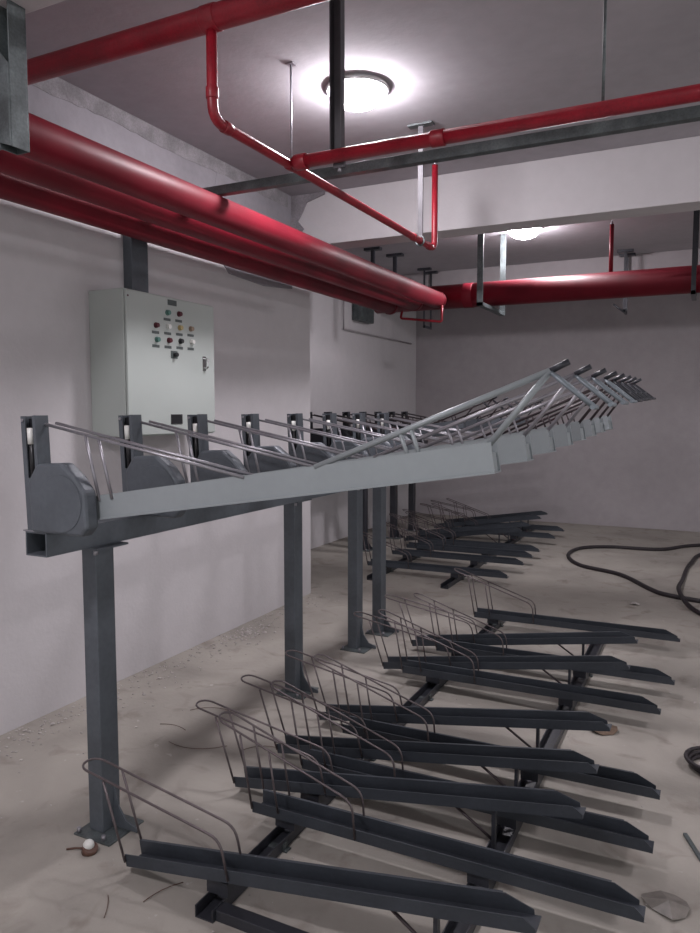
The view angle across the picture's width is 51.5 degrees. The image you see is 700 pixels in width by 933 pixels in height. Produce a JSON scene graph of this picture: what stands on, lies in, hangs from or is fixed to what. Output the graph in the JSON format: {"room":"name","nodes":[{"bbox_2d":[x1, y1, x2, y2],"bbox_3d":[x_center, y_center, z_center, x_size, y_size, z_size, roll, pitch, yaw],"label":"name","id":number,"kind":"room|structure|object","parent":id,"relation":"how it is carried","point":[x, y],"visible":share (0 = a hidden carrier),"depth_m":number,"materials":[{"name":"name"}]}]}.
{"room":"bicycle parking room","nodes":[
{"label":"bicycle parking room","id":0,"kind":"room"},
{"bbox_2d":[0,199,310,734],"bbox_3d":[-2.914,-0.300,3.083,1.230,3.620,8.970,2,5,26],"label":"wall","id":1,"kind":"structure","parent":0,"point":[178,590],"depth_m":4.54,"materials":[{"name":"paint"}]},
{"bbox_2d":[0,0,29,154],"bbox_3d":[-1.697,-1.524,2.951,0.985,0.601,0.098,2,5,26],"label":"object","id":2,"kind":"object","parent":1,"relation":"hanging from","point":[14,110],"visible":1,"depth_m":2.74,"materials":[{"name":"metal"}]},
{"bbox_2d":[0,173,397,314],"bbox_3d":[-1.824,-1.373,3.276,0.180,0.180,10.230,2,5,26],"label":"pipe","id":3,"kind":"object","parent":2,"relation":"hanging from","point":[12,189],"visible":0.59,"depth_m":4.48,"materials":[{"name":"red metal"}]},
{"bbox_2d":[0,150,422,310],"bbox_3d":[-1.569,-1.383,3.149,0.180,0.180,10.230,2,5,26],"label":"pipe","id":4,"kind":"object","parent":2,"relation":"hanging from","point":[20,167],"visible":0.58,"depth_m":4.13,"materials":[{"name":"red metal"}]},
{"bbox_2d":[21,113,446,308],"bbox_3d":[-1.336,-1.379,3.033,0.180,0.180,10.230,2,5,26],"label":"pipe","id":5,"kind":"object","parent":2,"relation":"hanging from","point":[51,144],"visible":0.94,"depth_m":3.89,"materials":[{"name":"red metal"}]},
{"bbox_2d":[400,305,442,322],"bbox_3d":[0.752,-1.587,7.626,0.485,0.179,0.064,2,5,26],"label":"drain pipe","id":6,"kind":"object","parent":5,"relation":"attached to","point":[401,313],"visible":1,"depth_m":7.58,"materials":[{"name":"red metal"}]},
{"bbox_2d":[203,105,699,196],"bbox_3d":[2.907,-1.450,2.390,9.000,0.050,0.050,2,5,26],"label":"cable tray","id":7,"kind":"object","parent":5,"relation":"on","point":[692,113],"visible":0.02,"depth_m":3.48,"materials":[{"name":"grey metal"}]},
{"bbox_2d":[0,0,64,13],"bbox_3d":[2.041,-1.780,1.026,9.370,0.350,0.250,2,5,26],"label":"trim","id":8,"kind":"structure","parent":1,"relation":"attached to","point":[29,5],"depth_m":2.72,"materials":[{"name":"paint"}]},
{"bbox_2d":[28,85,215,187],"bbox_3d":[-1.539,-1.893,4.348,0.008,0.640,2.530,2,5,26],"label":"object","id":9,"kind":"structure","parent":1,"relation":"attached to","point":[102,130],"depth_m":4.48,"materials":[{"name":"concrete"}]},
{"bbox_2d":[89,288,214,436],"bbox_3d":[-1.235,-0.643,4.699,0.329,0.873,0.850,2,5,26],"label":"cabinet","id":10,"kind":"object","parent":1,"relation":"attached to","point":[152,355],"visible":0.98,"depth_m":4.43,"materials":[{"name":"metal"}]},
{"bbox_2d":[123,235,148,292],"bbox_3d":[-1.374,-1.375,4.653,0.070,0.600,0.150,2,5,26],"label":"duct","id":11,"kind":"object","parent":10,"relation":"on","point":[135,252],"visible":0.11,"depth_m":4.61,"materials":[{"name":"grey metal"}]},
{"bbox_2d":[171,351,177,358],"bbox_3d":[-1.122,-0.713,4.635,0.004,0.048,0.062,2,5,26],"label":"switch","id":12,"kind":"object","parent":10,"relation":"attached to","point":[173,353],"depth_m":4.62,"materials":[{"name":"black plastic"}]},
{"bbox_2d":[171,414,182,423],"bbox_3d":[-1.116,-0.305,4.679,0.004,0.062,0.110,2,5,26],"label":"vent grille","id":13,"kind":"object","parent":10,"relation":"attached to","point":[175,418],"depth_m":4.68,"materials":[{"name":"black plastic"}]},
{"bbox_2d":[31,77,287,206],"bbox_3d":[-1.331,-2.186,4.742,0.012,0.118,3.540,2,5,26],"label":"trim","id":14,"kind":"structure","parent":1,"relation":"attached to","point":[57,87],"depth_m":4.74,"materials":[{"name":"concrete"}]},
{"bbox_2d":[27,0,328,84],"bbox_3d":[-0.187,-1.703,2.612,3.960,0.100,0.100,2,5,26],"label":"pipe","id":15,"kind":"object","parent":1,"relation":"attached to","point":[221,15],"visible":0.91,"depth_m":2.86,"materials":[{"name":"red metal"}]},
{"bbox_2d":[215,172,291,288],"bbox_3d":[-0.770,-1.914,5.905,0.010,0.840,1.140,2,5,26],"label":"trim","id":16,"kind":"structure","parent":1,"relation":"attached to","point":[254,201],"depth_m":5.95,"materials":[{"name":"concrete"}]},
{"bbox_2d":[291,191,324,231],"bbox_3d":[-0.369,-2.167,6.325,0.340,0.400,0.020,2,5,26],"label":"trim","id":17,"kind":"structure","parent":1,"relation":"attached to","point":[298,202],"depth_m":6.35,"materials":[{"name":"concrete"}]},
{"bbox_2d":[298,136,699,248],"bbox_3d":[3.738,-2.002,4.452,9.370,0.440,0.250,2,5,26],"label":"beam","id":18,"kind":"structure","parent":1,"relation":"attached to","point":[663,177],"depth_m":5.50,"materials":[{"name":"paint"}]},
{"bbox_2d":[0,513,699,932],"bbox_3d":[2.376,1.509,3.807,11.000,0.100,14.700,2,5,26],"label":"floor","id":19,"kind":"structure","parent":0,"point":[38,894],"depth_m":3.71,"materials":[{"name":"concrete"}]},
{"bbox_2d":[66,839,97,856],"bbox_3d":[-1.062,1.510,2.891,0.130,0.063,0.063,2,5,26],"label":"socket","id":20,"kind":"object","parent":19,"relation":"on","point":[89,848],"visible":1,"depth_m":2.87,"materials":[{"name":"white plastic"}]},
{"bbox_2d":[74,541,143,846],"bbox_3d":[-0.991,0.918,2.991,0.237,1.205,0.200,2,5,26],"label":"post","id":21,"kind":"object","parent":19,"relation":"on","point":[97,562],"visible":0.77,"depth_m":2.98,"materials":[{"name":"grey metal"}]},
{"bbox_2d":[23,491,343,557],"bbox_3d":[-0.391,0.159,4.290,0.122,0.108,3.540,2,5,26],"label":"beam","id":22,"kind":"structure","parent":21,"relation":"on","point":[108,531],"depth_m":3.08,"materials":[{"name":"grey metal"}]},
{"bbox_2d":[20,359,598,536],"bbox_3d":[-0.276,-0.025,2.347,2.038,0.591,0.151,2,5,23],"label":"bike rack","id":23,"kind":"object","parent":22,"relation":"on","point":[60,499],"visible":1,"depth_m":2.40,"materials":[{"name":"grey metal"}]},
{"bbox_2d":[118,364,616,517],"bbox_3d":[-0.068,-0.061,2.763,2.034,0.600,0.155,2,5,26],"label":"bike rack","id":24,"kind":"object","parent":22,"relation":"on","point":[139,471],"visible":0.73,"depth_m":3.02,"materials":[{"name":"grey metal"}]},
{"bbox_2d":[187,368,628,504],"bbox_3d":[0.119,-0.096,3.144,2.031,0.608,0.162,2,5,29],"label":"bike rack","id":25,"kind":"object","parent":22,"relation":"on","point":[542,441],"visible":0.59,"depth_m":3.42,"materials":[{"name":"grey metal"}]},
{"bbox_2d":[241,371,637,473],"bbox_3d":[0.308,-0.130,3.533,2.029,0.617,0.171,3,5,31],"label":"bike rack","id":26,"kind":"object","parent":22,"relation":"on","point":[562,435],"visible":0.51,"depth_m":3.85,"materials":[{"name":"grey metal"}]},
{"bbox_2d":[287,373,642,466],"bbox_3d":[0.500,-0.165,3.930,2.025,0.626,0.183,3,5,33],"label":"bike rack","id":27,"kind":"object","parent":22,"relation":"on","point":[577,429],"visible":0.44,"depth_m":4.28,"materials":[{"name":"grey metal"}]},
{"bbox_2d":[322,375,647,460],"bbox_3d":[0.687,-0.200,4.315,2.022,0.634,0.190,3,5,35],"label":"bike rack","id":28,"kind":"object","parent":22,"relation":"on","point":[589,425],"visible":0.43,"depth_m":4.68,"materials":[{"name":"grey metal"}]},
{"bbox_2d":[352,377,651,455],"bbox_3d":[0.879,-0.235,4.708,2.019,0.643,0.196,3,5,36],"label":"bike rack","id":29,"kind":"object","parent":22,"relation":"on","point":[599,422],"visible":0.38,"depth_m":5.01,"materials":[{"name":"grey metal"}]},
{"bbox_2d":[377,378,655,449],"bbox_3d":[1.069,-0.269,5.094,2.017,0.652,0.200,3,5,36],"label":"bike rack","id":30,"kind":"object","parent":22,"relation":"on","point":[608,425],"visible":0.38,"depth_m":5.33,"materials":[{"name":"grey metal"}]},
{"bbox_2d":[143,882,182,901],"bbox_3d":[-0.680,1.544,2.641,0.160,0.007,0.011,-4,6,-42],"label":"wire","id":31,"kind":"object","parent":19,"relation":"on","point":[181,882],"visible":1,"depth_m":2.64,"materials":[{"name":"brown plastic"}]},
{"bbox_2d":[169,741,222,748],"bbox_3d":[-0.804,1.455,3.779,0.322,0.007,0.067,1,5,9],"label":"wire","id":32,"kind":"object","parent":19,"relation":"on","point":[169,741],"visible":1,"depth_m":3.76,"materials":[{"name":"brown plastic"}]},
{"bbox_2d":[216,902,308,932],"bbox_3d":[-0.122,1.552,2.352,0.734,0.040,0.050,2,5,26],"label":"rail","id":33,"kind":"object","parent":19,"relation":"on","point":[247,921],"visible":1,"depth_m":2.44,"materials":[{"name":"grey metal"}]},
{"bbox_2d":[276,499,318,699],"bbox_3d":[-0.310,0.803,4.468,0.237,1.205,0.200,2,5,26],"label":"post","id":34,"kind":"object","parent":19,"relation":"on","point":[293,567],"visible":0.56,"depth_m":4.45,"materials":[{"name":"grey metal"}]},
{"bbox_2d":[13,606,645,932],"bbox_3d":[0.221,1.384,4.725,2.965,0.010,4.724,2,5,26],"label":"flakes","id":35,"kind":"object","parent":19,"relation":"on","point":[417,606],"visible":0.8,"depth_m":4.12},
{"bbox_2d":[0,573,670,921],"bbox_3d":[0.483,1.359,5.028,3.258,0.014,5.707,2,5,26],"label":"crumbs","id":36,"kind":"object","parent":19,"relation":"on","point":[250,632],"visible":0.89,"depth_m":5.04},
{"bbox_2d":[195,620,504,923],"bbox_3d":[0.384,1.399,4.282,0.116,0.045,4.000,2,5,26],"label":"rail","id":37,"kind":"object","parent":19,"relation":"on","point":[278,840],"visible":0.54,"depth_m":2.91,"materials":[{"name":"black metal"}]},
{"bbox_2d":[82,758,541,932],"bbox_3d":[-0.248,1.353,2.474,1.760,0.345,0.108,2,5,26],"label":"bike rack","id":38,"kind":"object","parent":37,"relation":"on","point":[223,871],"visible":1,"depth_m":2.40,"materials":[{"name":"black metal"}]},
{"bbox_2d":[196,699,585,849],"bbox_3d":[0.070,1.308,3.052,1.760,0.345,0.108,2,5,26],"label":"bike rack","id":39,"kind":"object","parent":37,"relation":"on","point":[494,798],"visible":0.91,"depth_m":2.96,"materials":[{"name":"grey metal"}]},
{"bbox_2d":[241,674,598,786],"bbox_3d":[0.232,1.282,3.378,1.760,0.345,0.108,2,5,26],"label":"bike rack","id":40,"kind":"object","parent":37,"relation":"on","point":[530,758],"visible":0.9,"depth_m":3.28,"materials":[{"name":"grey metal"}]},
{"bbox_2d":[218,711,645,922],"bbox_3d":[0.208,1.287,2.752,1.698,0.422,0.108,2,5,26],"label":"bike rack","id":41,"kind":"object","parent":37,"relation":"on","point":[482,865],"visible":1,"depth_m":2.71,"materials":[{"name":"black metal"}]},
{"bbox_2d":[285,650,611,747],"bbox_3d":[0.424,1.252,3.767,1.760,0.345,0.108,2,5,26],"label":"bike rack","id":42,"kind":"object","parent":37,"relation":"on","point":[507,718],"visible":0.88,"depth_m":3.67,"materials":[{"name":"black metal"}]},
{"bbox_2d":[271,680,653,853],"bbox_3d":[0.390,1.258,3.119,1.698,0.422,0.108,2,5,26],"label":"bike rack","id":43,"kind":"object","parent":37,"relation":"on","point":[595,826],"visible":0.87,"depth_m":2.98,"materials":[{"name":"grey metal"}]},
{"bbox_2d":[314,654,660,799],"bbox_3d":[0.576,1.229,3.494,1.698,0.422,0.108,2,5,26],"label":"bike rack","id":44,"kind":"object","parent":37,"relation":"on","point":[606,777],"visible":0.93,"depth_m":3.57,"materials":[{"name":"grey metal"}]},
{"bbox_2d":[353,611,630,684],"bbox_3d":[0.817,1.190,4.558,1.760,0.345,0.108,2,5,26],"label":"bike rack","id":45,"kind":"object","parent":37,"relation":"on","point":[579,662],"visible":0.83,"depth_m":4.46,"materials":[{"name":"black metal"}]},
{"bbox_2d":[384,594,637,655],"bbox_3d":[1.047,1.154,5.022,1.760,0.345,0.108,2,5,26],"label":"bike rack","id":46,"kind":"object","parent":37,"relation":"on","point":[606,637],"visible":0.87,"depth_m":4.92,"materials":[{"name":"grey metal"}]},
{"bbox_2d":[378,609,660,714],"bbox_3d":[0.948,1.162,4.356,1.698,0.422,0.108,2,5,26],"label":"bike rack","id":47,"kind":"object","parent":37,"relation":"on","point":[566,694],"visible":1,"depth_m":4.34,"materials":[{"name":"grey metal"}]},
{"bbox_2d":[413,593,674,684],"bbox_3d":[1.214,1.129,4.781,1.698,0.422,0.108,2,5,26],"label":"bike rack","id":48,"kind":"object","parent":37,"relation":"on","point":[635,672],"visible":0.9,"depth_m":4.87,"materials":[{"name":"black metal"}]},
{"bbox_2d":[454,568,679,641],"bbox_3d":[1.617,1.066,5.594,1.698,0.422,0.108,2,5,26],"label":"bike rack","id":49,"kind":"object","parent":37,"relation":"on","point":[493,616],"visible":0.98,"depth_m":5.61,"materials":[{"name":"grey metal"}]},
{"bbox_2d":[340,489,375,653],"bbox_3d":[0.078,0.739,5.300,0.237,1.205,0.200,2,5,26],"label":"post","id":50,"kind":"object","parent":19,"relation":"on","point":[357,642],"visible":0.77,"depth_m":5.29,"materials":[{"name":"grey metal"}]},
{"bbox_2d":[363,489,371,551],"bbox_3d":[0.208,0.447,9.050,0.237,1.205,0.200,2,5,26],"label":"post","id":51,"kind":"object","parent":19,"relation":"on","point":[365,491],"visible":0.23,"depth_m":9.05,"materials":[{"name":"grey metal"}]},
{"bbox_2d":[365,486,398,636],"bbox_3d":[0.269,0.709,5.684,0.237,1.205,0.200,2,5,26],"label":"post","id":52,"kind":"object","parent":19,"relation":"on","point":[379,493],"visible":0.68,"depth_m":5.67,"materials":[{"name":"grey metal"}]},
{"bbox_2d":[387,485,404,538],"bbox_3d":[0.638,0.379,9.917,0.237,1.205,0.200,2,5,26],"label":"post","id":53,"kind":"object","parent":19,"relation":"on","point":[393,489],"visible":0.66,"depth_m":9.92,"materials":[{"name":"grey metal"}]},
{"bbox_3d":[0.231,-0.220,9.155,0.122,0.108,4.000,2,5,26],"label":"beam","id":54,"kind":"structure","parent":53,"relation":"on","visible":0},
{"bbox_2d":[310,402,489,442],"bbox_3d":[0.438,-0.419,7.401,2.034,0.593,0.154,2,5,26],"label":"bike rack","id":55,"kind":"object","parent":54,"relation":"on","point":[313,437],"visible":0.16,"depth_m":7.41,"materials":[{"name":"grey metal"}]},
{"bbox_2d":[324,396,504,436],"bbox_3d":[0.642,-0.451,7.813,2.034,0.593,0.154,2,5,26],"label":"bike rack","id":56,"kind":"object","parent":54,"relation":"on","point":[344,432],"visible":0.31,"depth_m":7.60,"materials":[{"name":"grey metal"}]},
{"bbox_2d":[342,397,513,437],"bbox_3d":[0.846,-0.483,8.224,2.034,0.593,0.154,2,5,26],"label":"bike rack","id":57,"kind":"object","parent":54,"relation":"on","point":[346,414],"visible":0.2,"depth_m":7.99,"materials":[{"name":"grey metal"}]},
{"bbox_2d":[359,401,525,438],"bbox_3d":[1.049,-0.515,8.635,2.034,0.593,0.154,2,5,26],"label":"bike rack","id":58,"kind":"object","parent":54,"relation":"on","point":[517,403],"visible":0.16,"depth_m":8.65,"materials":[{"name":"grey metal"}]},
{"bbox_2d":[374,401,531,435],"bbox_3d":[1.253,-0.547,9.046,2.034,0.593,0.154,2,5,26],"label":"bike rack","id":59,"kind":"object","parent":54,"relation":"on","point":[375,413],"visible":0.13,"depth_m":9.04,"materials":[{"name":"grey metal"}]},
{"bbox_2d":[388,403,541,439],"bbox_3d":[1.457,-0.579,9.457,2.034,0.593,0.154,2,5,26],"label":"bike rack","id":60,"kind":"object","parent":54,"relation":"on","point":[393,412],"visible":0.19,"depth_m":9.76,"materials":[{"name":"grey metal"}]},
{"bbox_2d":[401,400,549,441],"bbox_3d":[1.661,-0.611,9.868,2.034,0.593,0.154,2,5,26],"label":"bike rack","id":61,"kind":"object","parent":54,"relation":"on","point":[538,402],"visible":0.21,"depth_m":10.10,"materials":[{"name":"grey metal"}]},
{"bbox_2d":[367,537,458,579],"bbox_3d":[1.139,1.004,9.360,0.116,0.045,4.200,2,5,26],"label":"rail","id":62,"kind":"object","parent":19,"relation":"on","point":[369,577],"visible":0.27,"depth_m":8.30,"materials":[{"name":"black metal"}]},
{"bbox_2d":[389,513,521,542],"bbox_3d":[1.307,0.825,9.254,1.760,0.345,0.108,2,5,26],"label":"bike rack","id":63,"kind":"object","parent":62,"relation":"on","point":[504,529],"visible":0.88,"depth_m":9.16,"materials":[{"name":"grey metal"}]},
{"bbox_2d":[402,509,529,541],"bbox_3d":[1.515,0.792,9.674,1.760,0.345,0.108,2,5,26],"label":"bike rack","id":64,"kind":"object","parent":62,"relation":"on","point":[511,524],"visible":0.84,"depth_m":9.62,"materials":[{"name":"black metal"}]},
{"bbox_2d":[420,503,540,528],"bbox_3d":[1.817,0.745,10.282,1.760,0.345,0.108,2,5,26],"label":"bike rack","id":65,"kind":"object","parent":62,"relation":"on","point":[464,523],"visible":0.8,"depth_m":10.22,"materials":[{"name":"black metal"}]},
{"bbox_2d":[430,500,546,523],"bbox_3d":[2.016,0.714,10.684,1.760,0.345,0.108,2,5,26],"label":"bike rack","id":66,"kind":"object","parent":62,"relation":"on","point":[536,513],"visible":0.75,"depth_m":10.64,"materials":[{"name":"grey metal"}]},
{"bbox_2d":[405,483,421,531],"bbox_3d":[0.940,0.332,10.525,0.237,1.205,0.200,2,5,26],"label":"post","id":67,"kind":"object","parent":19,"relation":"on","point":[411,487],"visible":0.45,"depth_m":10.53,"materials":[{"name":"grey metal"}]},
{"bbox_2d":[441,524,534,588],"bbox_3d":[1.856,1.032,9.006,0.116,0.045,4.200,2,5,26],"label":"rail","id":68,"kind":"object","parent":19,"relation":"on","point":[451,581],"visible":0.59,"depth_m":7.56,"materials":[{"name":"black metal"}]},
{"bbox_2d":[363,532,508,578],"bbox_3d":[0.804,0.913,7.552,1.698,0.422,0.108,2,5,26],"label":"bike rack","id":69,"kind":"object","parent":68,"relation":"on","point":[389,563],"visible":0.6,"depth_m":7.50,"materials":[{"name":"grey metal"}]},
{"bbox_2d":[386,522,523,564],"bbox_3d":[1.105,0.866,8.160,1.698,0.422,0.108,2,5,26],"label":"bike rack","id":70,"kind":"object","parent":68,"relation":"on","point":[474,559],"visible":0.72,"depth_m":8.15,"materials":[{"name":"black metal"}]},
{"bbox_2d":[395,516,533,557],"bbox_3d":[1.300,0.836,8.553,1.698,0.422,0.108,2,5,26],"label":"bike rack","id":71,"kind":"object","parent":68,"relation":"on","point":[419,546],"visible":0.96,"depth_m":8.56,"materials":[{"name":"black metal"}]},
{"bbox_2d":[405,512,540,551],"bbox_3d":[1.468,0.809,8.893,1.698,0.422,0.108,2,5,26],"label":"bike rack","id":72,"kind":"object","parent":68,"relation":"on","point":[520,547],"visible":0.9,"depth_m":8.89,"materials":[{"name":"black metal"}]},
{"bbox_2d":[431,503,554,538],"bbox_3d":[1.898,0.742,9.760,1.698,0.422,0.108,2,5,26],"label":"bike rack","id":73,"kind":"object","parent":68,"relation":"on","point":[513,535],"visible":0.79,"depth_m":9.60,"materials":[{"name":"grey metal"}]},
{"bbox_2d":[446,498,564,531],"bbox_3d":[2.178,0.698,10.323,1.698,0.422,0.108,2,5,26],"label":"bike rack","id":74,"kind":"object","parent":68,"relation":"on","point":[533,527],"visible":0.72,"depth_m":10.16,"materials":[{"name":"grey metal"}]},
{"bbox_2d":[442,644,603,932],"bbox_3d":[1.110,1.427,3.925,0.116,0.045,4.000,2,5,26],"label":"rail","id":75,"kind":"object","parent":19,"relation":"on","point":[505,836],"visible":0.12,"depth_m":3.34,"materials":[{"name":"grey metal"}]},
{"bbox_2d":[595,725,617,734],"bbox_3d":[1.380,1.432,3.967,0.157,0.027,0.128,2,5,26],"label":"paper scrap","id":76,"kind":"object","parent":19,"relation":"on","point":[614,729],"visible":0.4,"depth_m":3.93,"materials":[{"name":"beige paper"}]},
{"bbox_2d":[566,544,699,602],"bbox_3d":[3.839,1.097,8.195,2.702,0.044,3.941,2,5,26],"label":"cable","id":77,"kind":"object","parent":19,"relation":"on","point":[674,596],"visible":0.98,"depth_m":8.14,"materials":[{"name":"black rubber"}]},
{"bbox_2d":[641,890,689,919],"bbox_3d":[1.124,1.540,2.572,0.133,0.026,0.154,-3,5,-34],"label":"scrap","id":78,"kind":"object","parent":19,"relation":"on","point":[669,905],"visible":1,"depth_m":2.55,"materials":[{"name":"beige paper"}]},
{"bbox_2d":[676,553,699,614],"bbox_3d":[3.918,1.129,7.550,0.900,0.083,3.964,3,5,34],"label":"cable","id":79,"kind":"object","parent":19,"relation":"on","point":[678,588],"visible":1,"depth_m":6.88,"materials":[{"name":"black rubber"}]},
{"bbox_2d":[683,833,699,860],"bbox_3d":[1.374,1.523,2.906,0.016,0.012,0.180,0,4,5],"label":"steel offcut","id":80,"kind":"object","parent":19,"relation":"on","point":[686,836],"visible":1,"depth_m":2.91,"materials":[{"name":"grey metal"}]},
{"bbox_2d":[684,746,699,773],"bbox_3d":[1.787,1.451,3.546,0.288,0.052,0.288,2,5,26],"label":"coil","id":81,"kind":"object","parent":19,"relation":"on","point":[690,754],"visible":1,"depth_m":3.62,"materials":[{"name":"black rubber"}]},
{"bbox_2d":[25,0,699,274],"bbox_3d":[2.376,-2.224,3.516,11.000,0.150,14.700,2,5,26],"label":"ceiling","id":82,"kind":"structure","parent":0,"point":[448,63],"depth_m":4.07,"materials":[{"name":"concrete"}]},
{"bbox_2d":[285,61,295,172],"bbox_3d":[-0.320,-1.888,3.956,0.044,0.590,0.044,2,5,26],"label":"rod","id":83,"kind":"object","parent":82,"relation":"hanging from","point":[291,64],"visible":1,"depth_m":3.94,"materials":[{"name":"metal"}]},
{"bbox_2d":[329,0,345,171],"bbox_3d":[-0.055,-1.722,3.206,0.056,0.805,0.050,2,5,26],"label":"strut","id":84,"kind":"object","parent":82,"relation":"hanging from","point":[336,7],"visible":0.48,"depth_m":3.21,"materials":[{"name":"metal"}]},
{"bbox_2d":[326,73,388,111],"bbox_3d":[0.043,-2.144,4.220,0.368,0.119,0.368,2,5,26],"label":"ceiling lamp","id":85,"kind":"object","parent":82,"relation":"attached to","point":[363,92],"visible":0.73,"depth_m":4.12,"materials":[{"name":"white glass"}]},
{"bbox_2d":[364,246,381,262],"bbox_3d":[0.265,-2.220,8.423,0.200,0.620,0.080,2,5,26],"label":"bracket","id":86,"kind":"object","parent":82,"relation":"attached to","point":[372,250],"visible":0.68,"depth_m":8.39,"materials":[{"name":"grey metal"}]},
{"bbox_2d":[386,253,403,272],"bbox_3d":[0.541,-2.246,8.754,0.200,0.620,0.080,2,5,26],"label":"bracket","id":87,"kind":"object","parent":82,"relation":"attached to","point":[394,256],"visible":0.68,"depth_m":8.72,"materials":[{"name":"black metal"}]},
{"bbox_2d":[407,120,434,245],"bbox_3d":[0.465,-1.855,4.794,0.170,0.786,0.060,2,5,26],"label":"hanger","id":88,"kind":"object","parent":82,"relation":"hanging from","point":[421,125],"visible":0.84,"depth_m":4.79,"materials":[{"name":"metal"}]},
{"bbox_2d":[206,28,437,250],"bbox_3d":[0.028,-1.731,3.917,0.050,0.653,2.576,2,5,26],"label":"branch","id":89,"kind":"object","parent":88,"relation":"hanging from","point":[225,127],"visible":0.92,"depth_m":3.24,"materials":[{"name":"red paint"}]},
{"bbox_2d":[417,267,437,329],"bbox_3d":[1.042,-2.243,9.748,0.180,0.780,0.320,2,5,26],"label":"hanger","id":90,"kind":"object","parent":82,"relation":"hanging from","point":[427,269],"visible":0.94,"depth_m":9.74,"materials":[{"name":"grey paint"}]},
{"bbox_2d":[477,234,505,315],"bbox_3d":[1.448,-2.020,7.399,0.060,0.860,0.860,2,5,26],"label":"hanger","id":91,"kind":"object","parent":82,"relation":"hanging from","point":[480,241],"visible":0.84,"depth_m":7.06,"materials":[{"name":"metal"}]},
{"bbox_2d":[507,227,542,239],"bbox_3d":[1.790,-2.396,7.452,0.368,0.119,0.368,2,5,26],"label":"ceiling lamp","id":92,"kind":"object","parent":82,"relation":"attached to","point":[523,234],"visible":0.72,"depth_m":7.37,"materials":[{"name":"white glass"}]},
{"bbox_2d":[601,0,606,100],"bbox_3d":[0.949,-1.722,2.696,0.044,0.725,0.044,2,5,26],"label":"rod","id":93,"kind":"object","parent":82,"relation":"hanging from","point":[605,1],"visible":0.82,"depth_m":2.71,"materials":[{"name":"metal"}]},
{"bbox_2d":[291,84,699,170],"bbox_3d":[3.215,-1.254,1.609,7.745,0.072,0.072,2,5,26],"label":"pipe","id":94,"kind":"object","parent":93,"relation":"hanging from","point":[441,137],"visible":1,"depth_m":2.87,"materials":[{"name":"red metal"}]},
{"bbox_2d":[613,249,635,314],"bbox_3d":[3.262,-2.183,8.641,0.217,0.728,0.300,2,5,26],"label":"hanger","id":95,"kind":"object","parent":82,"relation":"hanging from","point":[626,255],"visible":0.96,"depth_m":8.56,"materials":[{"name":"grey paint"}]},
{"bbox_2d":[691,210,699,300],"bbox_3d":[3.156,-1.971,6.634,0.040,0.840,0.440,2,5,26],"label":"hanger","id":96,"kind":"object","parent":82,"relation":"hanging from","point":[696,216],"visible":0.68,"depth_m":6.45,"materials":[{"name":"grey paint"}]},
{"bbox_2d":[374,265,699,313],"bbox_3d":[4.494,-1.666,6.000,9.360,0.258,0.258,2,5,26],"label":"pipe","id":97,"kind":"object","parent":96,"relation":"on","point":[668,280],"visible":0.82,"depth_m":7.04,"materials":[{"name":"red metal"}]},
{"bbox_2d":[609,220,613,271],"bbox_3d":[2.504,-2.115,6.952,0.040,0.518,0.039,2,5,26],"label":"pipe","id":98,"kind":"object","parent":97,"relation":"attached to","point":[611,238],"visible":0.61,"depth_m":6.94,"materials":[{"name":"red metal"}]},
{"bbox_2d":[310,291,415,548],"bbox_3d":[-0.253,-0.826,9.835,0.300,3.620,5.530,2,5,26],"label":"wall","id":99,"kind":"structure","parent":0,"point":[352,372],"depth_m":10.03,"materials":[{"name":"paint"}]},
{"bbox_2d":[343,301,411,343],"bbox_3d":[0.485,-2.150,10.748,0.100,0.480,2.460,2,5,26],"label":"junction box","id":100,"kind":"object","parent":99,"relation":"attached to","point":[359,313],"visible":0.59,"depth_m":10.03,"materials":[{"name":"metal"}]},
{"bbox_2d":[402,248,699,286],"bbox_3d":[4.960,-2.328,8.129,10.450,0.360,0.250,2,5,26],"label":"beam","id":101,"kind":"structure","parent":99,"relation":"attached to","point":[677,258],"depth_m":9.11,"materials":[{"name":"paint"}]},
{"bbox_2d":[415,293,699,531],"bbox_3d":[5.701,-0.845,10.086,10.750,3.620,0.200,2,5,26],"label":"wall","id":102,"kind":"structure","parent":0,"point":[643,471],"depth_m":11.01,"materials":[{"name":"paint"}]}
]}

